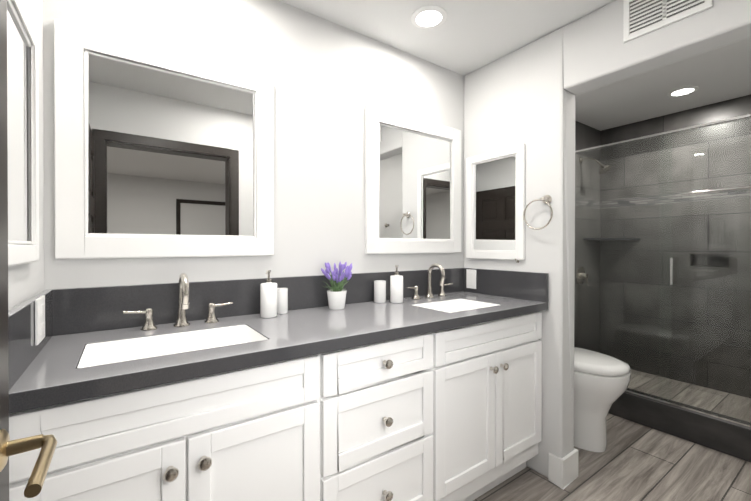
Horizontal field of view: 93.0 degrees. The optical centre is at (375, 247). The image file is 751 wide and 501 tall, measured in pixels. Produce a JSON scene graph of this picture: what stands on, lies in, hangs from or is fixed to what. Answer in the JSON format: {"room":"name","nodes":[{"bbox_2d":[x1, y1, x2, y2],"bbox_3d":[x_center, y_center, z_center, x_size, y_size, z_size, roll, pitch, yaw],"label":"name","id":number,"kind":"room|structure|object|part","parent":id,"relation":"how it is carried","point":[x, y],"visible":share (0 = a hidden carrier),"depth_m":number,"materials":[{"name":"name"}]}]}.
{"room":"bathroom","nodes":[
{"label":"bathroom","id":0,"kind":"room"},
{"bbox_2d":[8,0,43,309],"bbox_3d":[-0.641,0.051,0.437,0.130,2.262,1.600,0,0,-35],"label":"wall","id":1,"kind":"structure","parent":0,"point":[25,282],"depth_m":1.05,"materials":[{"name":"grey paint"}]},
{"bbox_2d":[7,0,38,266],"bbox_3d":[-0.811,-0.265,0.805,0.022,0.604,0.370,0,0,-35],"label":"mirror","id":2,"kind":"object","parent":1,"relation":"attached to","point":[23,137],"visible":0.85,"depth_m":0.84,"materials":[{"name":"white mirror"}]},
{"bbox_3d":[-0.813,-0.265,0.803,0.005,0.496,0.266,0,0,-35],"label":"glass","id":3,"kind":"part","parent":2,"relation":"part of","materials":[{"name":"white"}]},
{"bbox_2d":[0,0,56,500],"bbox_3d":[-0.372,0.243,0.286,0.106,1.864,0.778,0,0,-35],"label":"entry door","id":4,"kind":"structure","parent":1,"relation":"in","point":[47,444],"depth_m":0.56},
{"bbox_3d":[-0.507,0.307,0.508,0.070,0.060,0.180,0,0,-35],"label":"lever","id":5,"kind":"part","parent":4,"relation":"part of","materials":[{"name":"gold metal"}]},
{"bbox_2d":[8,289,55,390],"bbox_3d":[-0.870,0.207,0.898,0.020,0.147,0.537,0,0,-35],"label":"backsplash","id":6,"kind":"structure","parent":1,"relation":"attached to","point":[21,318],"depth_m":0.81,"materials":[{"name":"grey stone"}]},
{"bbox_2d":[35,295,44,344],"bbox_3d":[-0.879,0.188,0.936,0.008,0.115,0.100,0,0,-35],"label":"electrical outlet","id":7,"kind":"object","parent":6,"relation":"attached to","point":[39,319],"visible":0.98,"depth_m":0.91,"materials":[{"name":"white plastic"}]},
{"bbox_2d":[43,0,463,289],"bbox_3d":[0.490,0.042,2.293,4.120,2.262,0.130,0,0,-35],"label":"wall","id":8,"kind":"structure","parent":0,"point":[332,80],"depth_m":1.61,"materials":[{"name":"grey paint"}]},
{"bbox_2d":[54,19,273,258],"bbox_3d":[-0.732,-0.345,1.337,0.706,0.762,0.024,0,0,-35],"label":"vanity mirror","id":9,"kind":"object","parent":8,"relation":"attached to","point":[159,152],"visible":0.98,"depth_m":1.29,"materials":[{"name":"white mirror"}]},
{"bbox_3d":[-0.734,-0.346,1.340,0.542,0.593,0.005,0,0,-35],"label":"glass","id":10,"kind":"part","parent":9,"relation":"part of","materials":[{"name":"white"}]},
{"bbox_2d":[44,268,463,334],"bbox_3d":[-0.239,0.203,1.684,1.958,0.147,0.020,0,0,-35],"label":"backsplash","id":11,"kind":"structure","parent":8,"relation":"attached to","point":[85,308],"depth_m":1.37,"materials":[{"name":"grey stone"}]},
{"bbox_2d":[365,105,460,253],"bbox_3d":[0.240,-0.348,2.023,0.706,0.762,0.024,0,0,-35],"label":"vanity mirror","id":12,"kind":"object","parent":8,"relation":"attached to","point":[412,184],"visible":1,"depth_m":1.99,"materials":[{"name":"white mirror"}]},
{"bbox_3d":[0.237,-0.349,2.026,0.542,0.593,0.005,0,0,-35],"label":"glass","id":13,"kind":"part","parent":12,"relation":"part of","materials":[{"name":"white"}]},
{"bbox_2d":[574,121,599,352],"bbox_3d":[1.760,0.038,3.102,0.828,2.260,0.012,0,0,-35],"label":"wall tile","id":14,"kind":"structure","parent":8,"relation":"attached to","point":[586,136],"depth_m":3.19,"materials":[{"name":"tile"}]},
{"bbox_2d":[576,267,587,285],"bbox_3d":[1.811,0.248,3.094,0.156,0.164,0.060,0,0,-35],"label":"shower valve","id":15,"kind":"object","parent":14,"relation":"attached to","point":[580,275],"depth_m":3.09,"materials":[{"name":"silver metal"}]},
{"bbox_2d":[579,157,610,173],"bbox_3d":[1.862,-0.704,3.017,0.100,0.175,0.237,0,0,-35],"label":"shower head","id":16,"kind":"object","parent":14,"relation":"attached to","point":[603,169],"depth_m":2.97},
{"bbox_2d":[583,238,639,240],"bbox_3d":[2.060,-0.076,3.111,0.327,0.020,0.317,0,0,-35],"label":"corner shelf","id":17,"kind":"object","parent":8,"relation":"attached to","point":[605,239],"depth_m":3.11,"materials":[{"name":"grey tile"}]},
{"bbox_2d":[279,0,750,130],"bbox_3d":[1.389,-1.116,-0.260,5.590,0.080,5.330,0,0,-35],"label":"ceiling","id":18,"kind":"structure","parent":0,"point":[466,37],"depth_m":1.92,"materials":[{"name":"white paint"}]},
{"bbox_2d":[411,5,446,28],"bbox_3d":[0.251,-1.081,1.679,0.168,0.009,0.168,0,0,-35],"label":"recessed light","id":19,"kind":"object","parent":18,"relation":"in","point":[428,17],"visible":1,"depth_m":1.67,"materials":[{"name":"white plastic"}]},
{"bbox_2d":[667,86,698,96],"bbox_3d":[2.136,-1.084,2.479,0.168,0.009,0.168,0,0,-35],"label":"recessed light","id":20,"kind":"object","parent":18,"relation":"in","point":[682,91],"visible":1,"depth_m":2.46,"materials":[{"name":"white plastic"}]},
{"bbox_2d":[464,0,750,477],"bbox_3d":[1.035,0.039,1.693,0.130,2.274,1.480,0,0,-35],"label":"wall","id":21,"kind":"structure","parent":0,"point":[526,94],"depth_m":1.79,"materials":[{"name":"grey paint"}]},
{"bbox_2d":[466,144,524,259],"bbox_3d":[0.684,-0.246,2.061,0.022,0.624,0.390,0,0,-35],"label":"mirror","id":22,"kind":"object","parent":21,"relation":"attached to","point":[495,201],"visible":1,"depth_m":2.04,"materials":[{"name":"white mirror"}]},
{"bbox_3d":[0.686,-0.246,2.063,0.005,0.516,0.286,0,0,-35],"label":"glass","id":23,"kind":"part","parent":22,"relation":"part of","materials":[{"name":"white"}]},
{"bbox_2d":[464,268,547,302],"bbox_3d":[0.713,0.201,2.015,0.020,0.147,0.537,0,0,-35],"label":"backsplash","id":24,"kind":"structure","parent":21,"relation":"attached to","point":[514,284],"depth_m":1.95,"materials":[{"name":"grey stone"}]},
{"bbox_2d":[466,269,475,288],"bbox_3d":[0.584,0.191,2.173,0.008,0.115,0.072,0,0,-35],"label":"electrical outlet","id":25,"kind":"object","parent":24,"relation":"attached to","point":[470,278],"visible":1,"depth_m":2.17,"materials":[{"name":"white plastic"}]},
{"bbox_2d":[523,195,552,229],"bbox_3d":[0.835,-0.179,1.819,0.049,0.177,0.158,0,0,-35],"label":"towel ring","id":26,"kind":"object","parent":21,"relation":"attached to","point":[546,199],"visible":0.94,"depth_m":1.79,"materials":[{"name":"silver metal"}]},
{"bbox_2d":[548,448,577,489],"bbox_3d":[1.034,1.106,1.697,0.162,0.139,1.440,0,0,-35],"label":"baseboard","id":27,"kind":"structure","parent":21,"relation":"attached to","point":[563,473],"depth_m":1.77,"materials":[{"name":"white wood"}]},
{"bbox_2d":[623,0,712,42],"bbox_3d":[1.144,-0.967,1.409,0.012,0.180,0.280,0,0,-35],"label":"air vent","id":28,"kind":"object","parent":21,"relation":"in","point":[641,18],"visible":1,"depth_m":1.44,"materials":[{"name":"white metal"}]},
{"bbox_2d":[473,413,750,500],"bbox_3d":[1.389,1.216,-0.249,5.590,0.060,5.330,0,0,-35],"label":"floor","id":29,"kind":"structure","parent":0,"point":[633,461],"depth_m":1.84,"materials":[{"name":"brown wood"}]},
{"bbox_2d":[9,307,547,500],"bbox_3d":[-0.083,0.747,1.466,1.958,0.858,0.560,0,0,-35],"label":"bathroom vanity","id":30,"kind":"object","parent":29,"relation":"on","point":[429,388],"depth_m":1.10,"materials":[{"name":"white paint"}]},
{"bbox_2d":[9,291,547,406],"bbox_3d":[-0.084,0.297,1.465,1.958,0.040,0.557,0,0,-35],"label":"countertop","id":31,"kind":"structure","parent":30,"relation":"on","point":[54,373],"depth_m":1.10,"materials":[{"name":"grey stone"}]},
{"bbox_2d":[76,323,271,366],"bbox_3d":[-0.585,0.356,1.065,0.453,0.150,0.258,0,0,-35],"label":"sink","id":32,"kind":"object","parent":31,"relation":"in","point":[132,346],"depth_m":1.13,"materials":[{"name":"white ceramic"}]},
{"bbox_2d":[120,273,235,330],"bbox_3d":[-0.668,0.182,1.239,0.344,0.190,0.140,0,0,-35],"label":"faucet","id":33,"kind":"object","parent":31,"relation":"on","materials":[{"name":"silver metal"}]},
{"bbox_2d":[260,270,276,317],"bbox_3d":[-0.428,0.183,1.432,0.066,0.187,0.066,0,0,-35],"label":"soap dispenser","id":34,"kind":"object","parent":31,"relation":"on","point":[268,298],"visible":1,"depth_m":1.41,"materials":[{"name":"white ceramic"}]},
{"bbox_2d":[277,288,287,313],"bbox_3d":[-0.395,0.224,1.507,0.048,0.105,0.048,0,0,-35],"label":"tumbler","id":35,"kind":"object","parent":31,"relation":"on","point":[282,300],"visible":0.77,"depth_m":1.49,"materials":[{"name":"white ceramic"}]},
{"bbox_2d":[321,261,352,309],"bbox_3d":[-0.166,0.170,1.616,0.147,0.213,0.148,0,0,-35],"label":"potted plant","id":36,"kind":"object","parent":31,"relation":"on","point":[336,295],"visible":1,"depth_m":1.59,"materials":[{"name":"purple plant"}]},
{"bbox_2d":[374,280,385,302],"bbox_3d":[0.022,0.221,1.799,0.062,0.108,0.062,0,0,-35],"label":"tumbler","id":37,"kind":"object","parent":31,"relation":"on","point":[379,291],"visible":0.98,"depth_m":1.77,"materials":[{"name":"white ceramic"}]},
{"bbox_2d":[390,265,402,302],"bbox_3d":[0.107,0.182,1.797,0.066,0.187,0.066,0,0,-35],"label":"soap dispenser","id":38,"kind":"object","parent":31,"relation":"on","point":[396,287],"visible":1,"depth_m":1.77,"materials":[{"name":"white ceramic"}]},
{"bbox_2d":[404,263,451,298],"bbox_3d":[0.325,0.179,1.939,0.344,0.190,0.140,0,0,-35],"label":"faucet","id":39,"kind":"object","parent":31,"relation":"on","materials":[{"name":"silver metal"}]},
{"bbox_2d":[412,299,495,310],"bbox_3d":[0.391,0.353,1.729,0.363,0.150,0.258,0,0,-35],"label":"sink","id":40,"kind":"object","parent":31,"relation":"in","point":[437,304],"depth_m":1.85,"materials":[{"name":"white ceramic"}]},
{"bbox_2d":[574,347,630,451],"bbox_3d":[1.182,0.739,2.253,0.420,0.866,0.726,0,0,-35],"label":"toilet","id":41,"kind":"object","parent":29,"relation":"on","point":[601,382],"visible":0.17,"depth_m":2.02,"materials":[{"name":"white ceramic"}]},
{"bbox_3d":[1.249,0.675,2.158,0.374,0.048,0.490,0,0,-35],"label":"lid","id":42,"kind":"part","parent":41,"relation":"part of","materials":[{"name":"white ceramic"}]},
{"bbox_2d":[574,114,750,461],"bbox_3d":[2.171,0.216,2.488,0.864,1.911,1.465,0,0,-35],"label":"shower enclosure","id":43,"kind":"object","parent":29,"relation":"on","point":[716,420],"visible":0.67,"depth_m":2.28,"materials":[{"name":"glass"}]},
{"bbox_3d":[2.619,0.040,2.737,0.130,2.262,1.600,0,0,-35],"label":"wall","id":44,"kind":"structure","parent":0,"visible":0},
{"bbox_2d":[600,95,750,397],"bbox_3d":[2.561,0.040,2.769,0.097,2.260,1.478,0,0,-35],"label":"wall tile","id":45,"kind":"structure","parent":44,"relation":"attached to","point":[728,109],"depth_m":2.85,"materials":[{"name":"stone"}]}
]}

